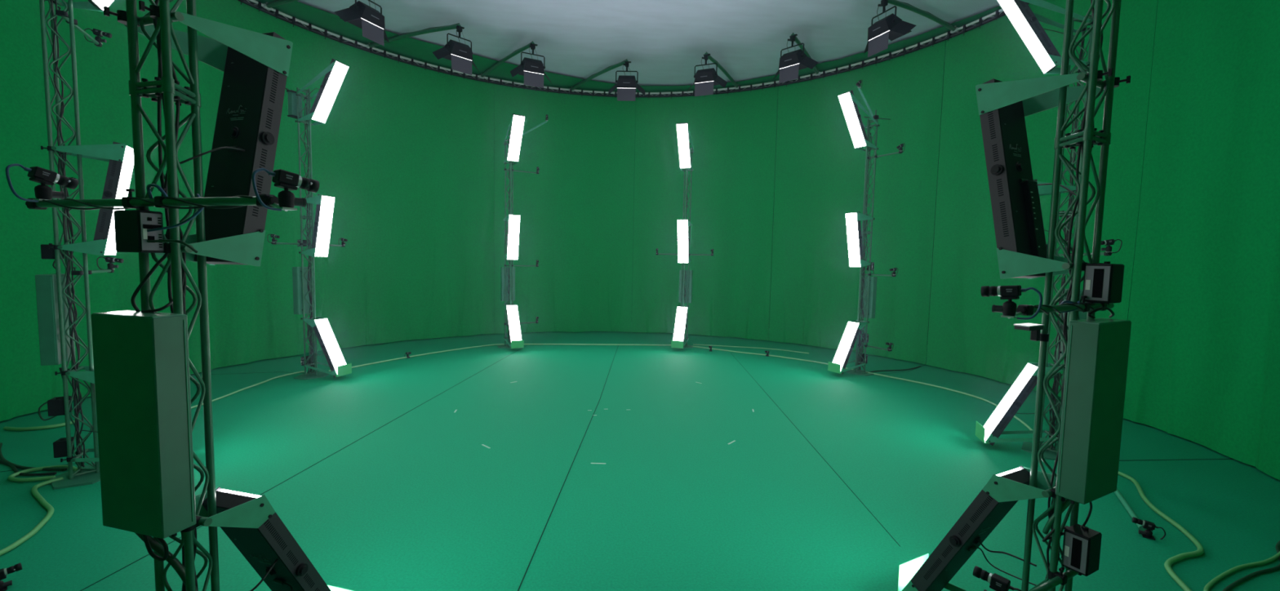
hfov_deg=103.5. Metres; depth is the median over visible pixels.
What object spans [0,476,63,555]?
hose
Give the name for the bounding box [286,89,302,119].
junction box
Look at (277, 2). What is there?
beam
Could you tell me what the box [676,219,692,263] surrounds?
light panel
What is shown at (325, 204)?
diffuser
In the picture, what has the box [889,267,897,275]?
camera
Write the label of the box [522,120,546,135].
pole
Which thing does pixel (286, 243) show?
boom
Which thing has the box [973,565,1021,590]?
camera
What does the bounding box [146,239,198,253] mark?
loose cable
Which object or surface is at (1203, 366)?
wall
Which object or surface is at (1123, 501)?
pipe
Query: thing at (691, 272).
box
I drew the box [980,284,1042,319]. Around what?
camera
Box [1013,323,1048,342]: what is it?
holder
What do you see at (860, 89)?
pole
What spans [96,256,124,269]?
camera
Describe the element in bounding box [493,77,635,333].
wall
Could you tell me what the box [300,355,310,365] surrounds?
box
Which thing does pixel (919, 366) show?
cable
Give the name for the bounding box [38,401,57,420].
loose cable
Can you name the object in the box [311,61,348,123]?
diffuser
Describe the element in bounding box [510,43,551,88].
hanging lamp
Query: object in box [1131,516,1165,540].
camera
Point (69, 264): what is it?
cable
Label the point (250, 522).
light panel
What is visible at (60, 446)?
box
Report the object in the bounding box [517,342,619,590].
trim
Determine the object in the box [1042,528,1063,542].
loose cable
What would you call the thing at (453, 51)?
hanging lamp
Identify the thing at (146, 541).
loose cable
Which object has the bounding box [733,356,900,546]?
trim
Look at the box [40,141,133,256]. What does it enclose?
light panel
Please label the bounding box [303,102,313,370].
cable
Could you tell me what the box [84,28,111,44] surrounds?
camera
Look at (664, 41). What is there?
ceiling
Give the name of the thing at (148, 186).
loose cable
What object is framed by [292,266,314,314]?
box
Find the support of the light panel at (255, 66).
attached to the truss tower at (170, 87)
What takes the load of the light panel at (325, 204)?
attached to the truss tower at (315, 374)
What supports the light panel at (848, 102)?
attached to the truss tower at (855, 371)
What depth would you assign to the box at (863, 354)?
10.69 m
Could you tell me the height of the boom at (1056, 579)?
0.078 m
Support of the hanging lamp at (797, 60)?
hanging from the pole at (797, 40)
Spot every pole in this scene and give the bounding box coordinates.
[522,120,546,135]
[704,51,738,88]
[791,32,818,74]
[858,88,875,119]
[888,0,955,31]
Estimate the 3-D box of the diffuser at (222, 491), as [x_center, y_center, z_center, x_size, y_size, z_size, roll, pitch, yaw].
[-1.879,1.433,2.714,0.262,0.990,0.511,2,4,15]
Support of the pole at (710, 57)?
hanging from the lighting truss at (412, 48)
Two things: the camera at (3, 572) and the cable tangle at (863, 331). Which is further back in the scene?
the cable tangle at (863, 331)
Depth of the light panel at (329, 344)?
9.27 m
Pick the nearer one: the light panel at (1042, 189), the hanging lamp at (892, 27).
the light panel at (1042, 189)
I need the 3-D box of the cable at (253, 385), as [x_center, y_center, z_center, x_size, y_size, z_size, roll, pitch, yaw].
[-6.589,1.566,8.312,0.301,0.030,2.902,1,4,4]
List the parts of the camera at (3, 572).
clamping knob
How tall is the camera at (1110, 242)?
0.151 m
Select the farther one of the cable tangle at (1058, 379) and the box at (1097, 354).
the cable tangle at (1058, 379)
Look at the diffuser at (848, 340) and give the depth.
10.40 m
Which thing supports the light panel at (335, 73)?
attached to the truss tower at (315, 374)
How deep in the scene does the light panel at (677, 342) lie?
13.03 m
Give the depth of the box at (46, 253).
4.85 m
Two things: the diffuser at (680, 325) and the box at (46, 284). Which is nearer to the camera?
the box at (46, 284)
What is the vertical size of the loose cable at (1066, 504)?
0.231 m
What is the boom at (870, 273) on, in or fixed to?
attached to the truss tower at (855, 371)
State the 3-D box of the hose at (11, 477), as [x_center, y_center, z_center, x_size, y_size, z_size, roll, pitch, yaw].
[-6.031,1.799,5.109,0.515,0.038,0.348,1,4,-6]
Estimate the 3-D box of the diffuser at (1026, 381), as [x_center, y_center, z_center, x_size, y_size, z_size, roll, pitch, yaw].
[4.652,1.352,6.389,0.511,0.990,0.262,2,4,16]
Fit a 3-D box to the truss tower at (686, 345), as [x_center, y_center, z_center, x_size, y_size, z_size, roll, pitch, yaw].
[1.199,-1.250,13.329,0.572,5.249,0.528,2,4,16]
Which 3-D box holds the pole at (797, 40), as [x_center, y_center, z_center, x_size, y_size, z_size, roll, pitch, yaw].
[4.024,-5.827,12.212,0.084,0.190,2.670,3,5,30]
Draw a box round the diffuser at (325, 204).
[315,195,334,256]
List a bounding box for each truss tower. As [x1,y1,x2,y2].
[39,0,100,489]
[125,0,219,590]
[293,87,329,379]
[497,139,513,348]
[680,147,693,348]
[845,119,878,376]
[1021,0,1121,590]
[1021,12,1093,460]
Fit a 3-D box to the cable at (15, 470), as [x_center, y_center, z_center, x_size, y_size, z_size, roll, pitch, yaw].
[-6.654,1.780,5.289,1.484,0.026,0.146,2,4,18]
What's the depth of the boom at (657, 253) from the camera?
13.37 m
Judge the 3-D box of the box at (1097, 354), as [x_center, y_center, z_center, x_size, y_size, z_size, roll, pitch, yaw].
[2.246,0.557,2.517,0.345,0.873,0.142,-1,5,-28]
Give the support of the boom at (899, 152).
attached to the truss tower at (855, 371)
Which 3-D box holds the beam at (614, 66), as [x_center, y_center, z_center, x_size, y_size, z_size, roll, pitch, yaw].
[-1.174,-6.047,13.874,0.084,0.190,2.893,-2,5,-36]
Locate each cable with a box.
[0,442,66,471]
[0,460,56,475]
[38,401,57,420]
[50,0,84,466]
[130,238,169,311]
[135,533,198,590]
[141,252,186,312]
[142,534,168,561]
[146,183,168,198]
[146,193,204,231]
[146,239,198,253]
[152,0,198,590]
[191,370,306,408]
[249,559,277,590]
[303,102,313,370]
[328,343,503,371]
[507,160,510,341]
[524,343,671,345]
[684,168,688,305]
[693,343,808,353]
[693,346,853,369]
[857,132,871,368]
[863,365,920,373]
[866,371,1033,434]
[977,538,1036,566]
[1042,499,1071,534]
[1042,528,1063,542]
[1044,0,1102,578]
[1049,38,1084,442]
[1059,300,1079,312]
[1080,502,1092,528]
[1088,306,1114,318]
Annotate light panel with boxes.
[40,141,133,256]
[44,0,115,12]
[54,365,99,462]
[103,0,293,266]
[171,486,352,590]
[295,58,349,125]
[298,194,335,257]
[300,316,351,377]
[503,113,525,164]
[503,213,520,260]
[503,303,524,348]
[671,305,689,348]
[675,122,693,171]
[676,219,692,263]
[827,320,869,374]
[837,89,879,151]
[844,211,875,267]
[897,465,1074,590]
[975,67,1130,279]
[975,362,1065,445]
[996,0,1093,74]
[1033,179,1076,252]
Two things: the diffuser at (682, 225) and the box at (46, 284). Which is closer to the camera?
the box at (46, 284)
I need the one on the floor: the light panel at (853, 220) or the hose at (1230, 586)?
the hose at (1230, 586)
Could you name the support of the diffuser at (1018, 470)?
attached to the light panel at (1002, 491)
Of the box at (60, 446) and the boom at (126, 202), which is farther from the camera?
the box at (60, 446)
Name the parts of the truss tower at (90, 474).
plate, cross frame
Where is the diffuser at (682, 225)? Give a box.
[677,220,688,262]
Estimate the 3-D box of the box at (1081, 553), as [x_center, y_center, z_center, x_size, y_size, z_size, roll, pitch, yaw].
[2.262,1.298,2.602,0.135,0.212,0.130,-1,5,-28]
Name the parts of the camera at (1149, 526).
clamping knob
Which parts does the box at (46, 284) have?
lid, edge trim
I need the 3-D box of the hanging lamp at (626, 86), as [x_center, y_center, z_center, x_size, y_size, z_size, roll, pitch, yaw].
[-0.333,-5.404,12.906,0.940,0.994,0.646,1,4,0]
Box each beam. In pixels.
[266,0,297,8]
[368,22,460,47]
[480,40,534,77]
[570,58,628,90]
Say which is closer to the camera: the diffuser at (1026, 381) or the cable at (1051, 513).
the cable at (1051, 513)
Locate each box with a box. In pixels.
[35,273,75,365]
[40,243,64,259]
[47,395,71,416]
[53,436,75,457]
[90,310,195,538]
[113,207,164,253]
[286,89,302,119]
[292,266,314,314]
[297,240,306,246]
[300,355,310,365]
[501,266,515,301]
[678,270,693,302]
[860,275,877,318]
[861,353,867,363]
[862,333,868,342]
[866,261,874,270]
[1055,318,1131,504]
[1059,288,1087,359]
[1061,524,1102,576]
[1082,261,1124,303]
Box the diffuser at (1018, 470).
[996,467,1021,476]
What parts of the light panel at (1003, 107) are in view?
knob, rail, control knob, bracket plate, bracket plate, bracket plate, bracket plate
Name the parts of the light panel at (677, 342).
rail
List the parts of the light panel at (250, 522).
bracket plate, rail, bracket plate, control knob, rail, knob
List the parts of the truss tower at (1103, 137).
cross frame, cross frame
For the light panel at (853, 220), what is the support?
attached to the truss tower at (855, 371)
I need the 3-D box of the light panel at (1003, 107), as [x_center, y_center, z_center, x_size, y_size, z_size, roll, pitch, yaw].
[2.192,-0.647,2.753,0.330,1.121,0.603,-1,5,-28]
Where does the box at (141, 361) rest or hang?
attached to the truss tower at (170, 87)
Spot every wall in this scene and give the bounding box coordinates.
[0,0,493,421]
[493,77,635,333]
[631,80,777,340]
[768,32,946,364]
[926,0,1157,397]
[1123,0,1279,479]
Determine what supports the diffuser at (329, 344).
attached to the light panel at (329, 344)
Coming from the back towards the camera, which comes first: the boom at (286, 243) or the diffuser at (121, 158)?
the boom at (286, 243)
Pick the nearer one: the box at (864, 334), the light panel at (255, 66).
the light panel at (255, 66)
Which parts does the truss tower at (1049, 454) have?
plate, cross frame, cross frame, cross frame, cross frame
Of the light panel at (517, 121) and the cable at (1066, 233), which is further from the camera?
the light panel at (517, 121)
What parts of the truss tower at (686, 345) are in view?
plate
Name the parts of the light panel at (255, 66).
bracket plate, bracket plate, rail, bracket plate, bracket plate, control knob, rail, knob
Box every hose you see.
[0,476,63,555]
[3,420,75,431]
[7,465,77,482]
[1118,471,1204,590]
[1203,551,1279,590]
[1222,540,1279,590]
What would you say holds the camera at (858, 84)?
attached to the pole at (860, 89)
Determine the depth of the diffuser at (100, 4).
4.98 m
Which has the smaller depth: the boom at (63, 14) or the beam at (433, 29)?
the boom at (63, 14)
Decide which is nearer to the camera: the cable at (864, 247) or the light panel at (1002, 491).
the light panel at (1002, 491)
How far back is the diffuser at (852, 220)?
10.32 m
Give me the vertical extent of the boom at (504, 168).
0.078 m
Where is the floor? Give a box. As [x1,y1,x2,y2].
[0,329,1279,590]
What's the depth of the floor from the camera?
5.36 m
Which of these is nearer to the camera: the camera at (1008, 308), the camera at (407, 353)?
the camera at (1008, 308)
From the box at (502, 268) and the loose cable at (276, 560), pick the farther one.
the box at (502, 268)
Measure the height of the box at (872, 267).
0.182 m
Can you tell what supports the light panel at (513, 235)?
attached to the truss tower at (511, 180)
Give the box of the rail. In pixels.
[237,0,1029,98]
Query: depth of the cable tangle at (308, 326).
9.43 m
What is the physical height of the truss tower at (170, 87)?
5.249 m
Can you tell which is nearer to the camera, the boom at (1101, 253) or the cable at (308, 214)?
the boom at (1101, 253)
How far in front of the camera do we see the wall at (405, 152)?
11.00 m
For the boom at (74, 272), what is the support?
attached to the truss tower at (90, 474)
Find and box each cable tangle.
[306,323,314,373]
[857,325,865,370]
[1048,373,1062,449]
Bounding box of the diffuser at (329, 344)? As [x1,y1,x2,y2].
[314,318,346,373]
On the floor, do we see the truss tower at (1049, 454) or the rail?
the truss tower at (1049, 454)
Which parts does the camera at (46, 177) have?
mount plate, clamping knob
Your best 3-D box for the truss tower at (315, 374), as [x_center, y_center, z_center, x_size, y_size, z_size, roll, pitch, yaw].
[-6.077,-1.108,9.289,0.528,5.249,0.572,2,4,15]
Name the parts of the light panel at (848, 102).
rail, bracket plate, rail, bracket plate, bracket plate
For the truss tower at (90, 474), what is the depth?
4.92 m
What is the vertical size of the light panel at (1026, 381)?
1.055 m
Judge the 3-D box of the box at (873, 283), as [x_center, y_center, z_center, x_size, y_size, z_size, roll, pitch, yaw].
[4.792,0.031,10.663,0.142,0.873,0.345,-1,5,-28]
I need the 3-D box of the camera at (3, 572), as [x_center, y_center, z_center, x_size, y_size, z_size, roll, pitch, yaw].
[-4.300,1.912,3.379,0.077,0.160,0.213,4,5,39]
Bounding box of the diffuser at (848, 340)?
[832,321,858,369]
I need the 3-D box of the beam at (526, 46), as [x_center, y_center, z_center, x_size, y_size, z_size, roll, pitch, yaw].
[-3.449,-6.025,12.926,0.084,0.190,3.022,-2,5,-39]
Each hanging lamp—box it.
[333,0,389,45]
[432,25,478,75]
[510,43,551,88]
[608,61,644,101]
[687,53,727,96]
[773,33,817,83]
[863,0,915,57]
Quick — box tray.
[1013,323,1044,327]
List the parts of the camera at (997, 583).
mount plate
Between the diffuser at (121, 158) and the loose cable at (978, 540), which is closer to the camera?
the loose cable at (978, 540)
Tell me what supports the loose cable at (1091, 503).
attached to the box at (1081, 553)
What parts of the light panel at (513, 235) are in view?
bracket plate, rail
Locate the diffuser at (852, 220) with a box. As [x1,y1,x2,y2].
[845,213,860,266]
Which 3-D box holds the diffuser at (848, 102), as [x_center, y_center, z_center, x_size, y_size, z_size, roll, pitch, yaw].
[4.242,-3.489,10.080,0.573,0.956,0.262,-1,5,-28]
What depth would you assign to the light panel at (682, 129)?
12.62 m
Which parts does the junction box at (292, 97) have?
plate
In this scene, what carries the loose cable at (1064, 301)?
attached to the boom at (1027, 310)
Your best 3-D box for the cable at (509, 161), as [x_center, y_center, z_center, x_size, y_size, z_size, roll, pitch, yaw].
[-3.322,-1.230,12.860,0.071,4.902,0.070,-1,5,-31]
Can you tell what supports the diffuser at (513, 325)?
attached to the light panel at (513, 325)
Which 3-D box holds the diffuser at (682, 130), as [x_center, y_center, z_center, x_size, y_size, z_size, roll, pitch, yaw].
[1.094,-3.731,12.634,0.262,0.956,0.573,2,4,16]
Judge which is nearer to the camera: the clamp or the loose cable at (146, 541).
the loose cable at (146, 541)
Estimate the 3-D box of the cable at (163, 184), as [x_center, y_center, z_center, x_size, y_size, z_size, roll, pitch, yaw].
[-1.967,-0.444,2.111,0.071,4.902,0.077,3,4,20]
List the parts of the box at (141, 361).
lid, edge trim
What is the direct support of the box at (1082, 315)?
attached to the truss tower at (1049, 454)
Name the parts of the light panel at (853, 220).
rail, rail, bracket plate, bracket plate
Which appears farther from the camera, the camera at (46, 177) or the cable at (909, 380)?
the cable at (909, 380)
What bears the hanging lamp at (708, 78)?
hanging from the pole at (710, 57)
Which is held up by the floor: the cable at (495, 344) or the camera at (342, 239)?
the cable at (495, 344)
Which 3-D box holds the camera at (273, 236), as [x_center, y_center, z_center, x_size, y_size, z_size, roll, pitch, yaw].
[-6.353,-0.990,8.749,0.218,0.151,0.053,2,4,9]
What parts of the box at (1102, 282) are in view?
plate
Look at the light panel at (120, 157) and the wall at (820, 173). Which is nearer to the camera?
the light panel at (120, 157)
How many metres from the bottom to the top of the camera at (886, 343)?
0.157 m
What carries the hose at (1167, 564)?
on the floor
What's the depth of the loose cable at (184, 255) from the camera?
2.09 m
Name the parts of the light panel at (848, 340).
rail, bracket plate, bracket plate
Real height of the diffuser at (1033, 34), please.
0.956 m
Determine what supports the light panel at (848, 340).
attached to the truss tower at (855, 371)
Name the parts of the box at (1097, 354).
edge trim, lid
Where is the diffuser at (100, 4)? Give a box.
[93,0,113,9]
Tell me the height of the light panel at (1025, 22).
1.032 m
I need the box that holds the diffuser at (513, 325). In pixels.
[506,305,521,340]
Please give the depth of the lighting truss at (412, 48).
12.60 m
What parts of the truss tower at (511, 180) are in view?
plate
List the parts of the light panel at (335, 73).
bracket plate, bracket plate, bracket plate, rail, rail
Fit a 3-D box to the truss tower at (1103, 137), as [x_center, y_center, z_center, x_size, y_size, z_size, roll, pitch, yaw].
[2.231,-0.472,2.609,0.572,5.249,0.528,-1,5,-28]
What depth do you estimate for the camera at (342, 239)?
10.12 m
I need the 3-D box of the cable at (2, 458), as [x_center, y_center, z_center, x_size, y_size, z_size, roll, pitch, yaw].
[-6.721,1.765,5.458,1.623,0.030,0.213,3,4,23]
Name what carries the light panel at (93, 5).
attached to the truss tower at (90, 474)
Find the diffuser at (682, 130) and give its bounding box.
[676,124,690,168]
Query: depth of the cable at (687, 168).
13.33 m
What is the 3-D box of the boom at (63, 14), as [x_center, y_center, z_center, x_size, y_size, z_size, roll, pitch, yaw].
[-5.635,-2.699,5.106,0.078,0.078,0.862,-1,5,-29]
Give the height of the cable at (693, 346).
0.030 m
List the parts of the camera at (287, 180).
mount plate, clamping knob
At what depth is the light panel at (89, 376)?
4.98 m
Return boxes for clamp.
[863,110,890,119]
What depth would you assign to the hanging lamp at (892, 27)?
9.43 m
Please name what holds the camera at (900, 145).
attached to the boom at (899, 152)
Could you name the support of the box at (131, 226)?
attached to the truss tower at (170, 87)
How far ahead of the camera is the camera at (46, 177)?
2.18 m
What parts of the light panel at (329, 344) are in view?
bracket plate, bracket plate, bracket plate, rail, rail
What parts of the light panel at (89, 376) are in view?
bracket plate, bracket plate, bracket plate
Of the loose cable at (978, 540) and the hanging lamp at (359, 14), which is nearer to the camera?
the loose cable at (978, 540)
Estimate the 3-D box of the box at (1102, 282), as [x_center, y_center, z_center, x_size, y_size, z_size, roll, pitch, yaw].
[2.280,-0.068,2.501,0.135,0.202,0.130,-1,5,-28]
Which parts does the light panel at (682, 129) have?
rail, bracket plate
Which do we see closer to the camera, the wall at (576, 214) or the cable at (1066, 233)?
the cable at (1066, 233)
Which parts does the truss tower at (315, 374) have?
cross frame, plate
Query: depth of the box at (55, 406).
4.94 m
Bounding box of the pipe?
[1114,488,1146,531]
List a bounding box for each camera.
[0,563,22,590]
[4,163,78,202]
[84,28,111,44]
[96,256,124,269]
[251,168,319,211]
[266,234,279,242]
[338,237,347,244]
[404,351,411,358]
[855,79,862,88]
[885,342,893,349]
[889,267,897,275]
[896,142,905,151]
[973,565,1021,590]
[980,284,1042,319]
[1101,239,1122,253]
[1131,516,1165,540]
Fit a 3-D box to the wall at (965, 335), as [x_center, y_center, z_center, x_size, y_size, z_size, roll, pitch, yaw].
[7.178,-1.942,9.444,0.304,7.366,3.880,0,4,-12]
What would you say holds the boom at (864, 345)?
attached to the truss tower at (855, 371)
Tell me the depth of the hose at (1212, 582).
3.87 m
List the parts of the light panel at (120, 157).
bracket plate, bracket plate, bracket plate, rail, knob, rail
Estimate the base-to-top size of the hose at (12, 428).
0.044 m
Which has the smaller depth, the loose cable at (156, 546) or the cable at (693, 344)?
the loose cable at (156, 546)
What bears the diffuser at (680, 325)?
attached to the light panel at (677, 342)
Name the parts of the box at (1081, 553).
plate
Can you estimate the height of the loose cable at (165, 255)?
0.380 m
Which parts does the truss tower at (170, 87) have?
cross frame, cross frame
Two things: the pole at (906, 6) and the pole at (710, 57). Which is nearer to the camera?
the pole at (906, 6)
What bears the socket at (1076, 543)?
attached to the box at (1081, 553)
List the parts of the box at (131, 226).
plate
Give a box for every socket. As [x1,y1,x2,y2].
[1070,537,1082,568]
[1091,268,1104,297]
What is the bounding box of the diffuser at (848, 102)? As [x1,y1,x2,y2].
[838,92,866,147]
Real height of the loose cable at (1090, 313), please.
0.062 m
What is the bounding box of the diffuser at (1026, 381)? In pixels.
[983,363,1037,440]
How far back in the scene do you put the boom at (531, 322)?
13.31 m
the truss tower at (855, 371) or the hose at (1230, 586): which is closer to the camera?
the hose at (1230, 586)
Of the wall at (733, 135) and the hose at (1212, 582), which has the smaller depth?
the hose at (1212, 582)
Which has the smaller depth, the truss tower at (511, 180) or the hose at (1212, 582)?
the hose at (1212, 582)
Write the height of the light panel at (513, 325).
1.055 m
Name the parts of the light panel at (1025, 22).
rail, knob, bracket plate, rail, bracket plate, bracket plate, bracket plate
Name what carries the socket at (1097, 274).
attached to the box at (1102, 282)
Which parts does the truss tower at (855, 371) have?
plate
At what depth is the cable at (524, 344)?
13.44 m
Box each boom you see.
[25,187,278,209]
[55,5,102,47]
[71,266,114,275]
[271,240,345,246]
[503,168,538,173]
[503,264,538,266]
[503,321,537,324]
[655,253,713,255]
[857,343,892,351]
[862,271,896,276]
[867,151,902,159]
[1016,295,1114,315]
[1030,567,1081,590]
[1058,252,1111,256]
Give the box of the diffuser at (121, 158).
[104,146,133,254]
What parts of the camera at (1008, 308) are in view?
clamping knob, mount plate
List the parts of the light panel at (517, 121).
bracket plate, rail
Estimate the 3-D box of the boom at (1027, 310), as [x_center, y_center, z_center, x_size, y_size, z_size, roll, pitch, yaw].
[2.060,0.045,2.446,0.870,0.083,0.080,-1,5,-28]
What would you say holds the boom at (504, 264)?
attached to the truss tower at (511, 180)
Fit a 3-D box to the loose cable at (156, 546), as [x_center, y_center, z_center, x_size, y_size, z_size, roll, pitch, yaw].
[-2.038,1.192,2.182,0.236,0.429,0.042,0,4,-15]
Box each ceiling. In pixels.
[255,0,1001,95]
[297,0,999,85]
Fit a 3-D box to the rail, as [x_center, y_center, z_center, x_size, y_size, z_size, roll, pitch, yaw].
[-0.657,-5.698,10.002,15.765,0.281,10.575,1,4,-6]
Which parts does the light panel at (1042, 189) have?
rail, bracket plate, bracket plate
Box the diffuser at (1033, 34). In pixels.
[997,0,1054,72]
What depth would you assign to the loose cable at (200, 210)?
1.98 m
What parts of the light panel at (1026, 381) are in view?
rail, rail, knob, bracket plate, bracket plate, bracket plate, bracket plate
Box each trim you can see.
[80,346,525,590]
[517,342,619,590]
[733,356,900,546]
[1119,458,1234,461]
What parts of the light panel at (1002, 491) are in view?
bracket plate, rail, knob, bracket plate, control knob, bracket plate, bracket plate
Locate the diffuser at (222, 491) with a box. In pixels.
[218,488,261,497]
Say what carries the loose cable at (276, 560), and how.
attached to the light panel at (250, 522)
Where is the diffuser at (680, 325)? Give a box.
[673,306,687,341]
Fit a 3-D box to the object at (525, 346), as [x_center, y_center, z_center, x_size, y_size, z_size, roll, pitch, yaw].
[-3.453,1.747,6.856,0.053,0.002,12.734,1,4,5]
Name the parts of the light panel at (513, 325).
rail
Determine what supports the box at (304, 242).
attached to the truss tower at (315, 374)
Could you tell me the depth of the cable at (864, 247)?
10.56 m
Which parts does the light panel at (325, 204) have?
bracket plate, bracket plate, rail, rail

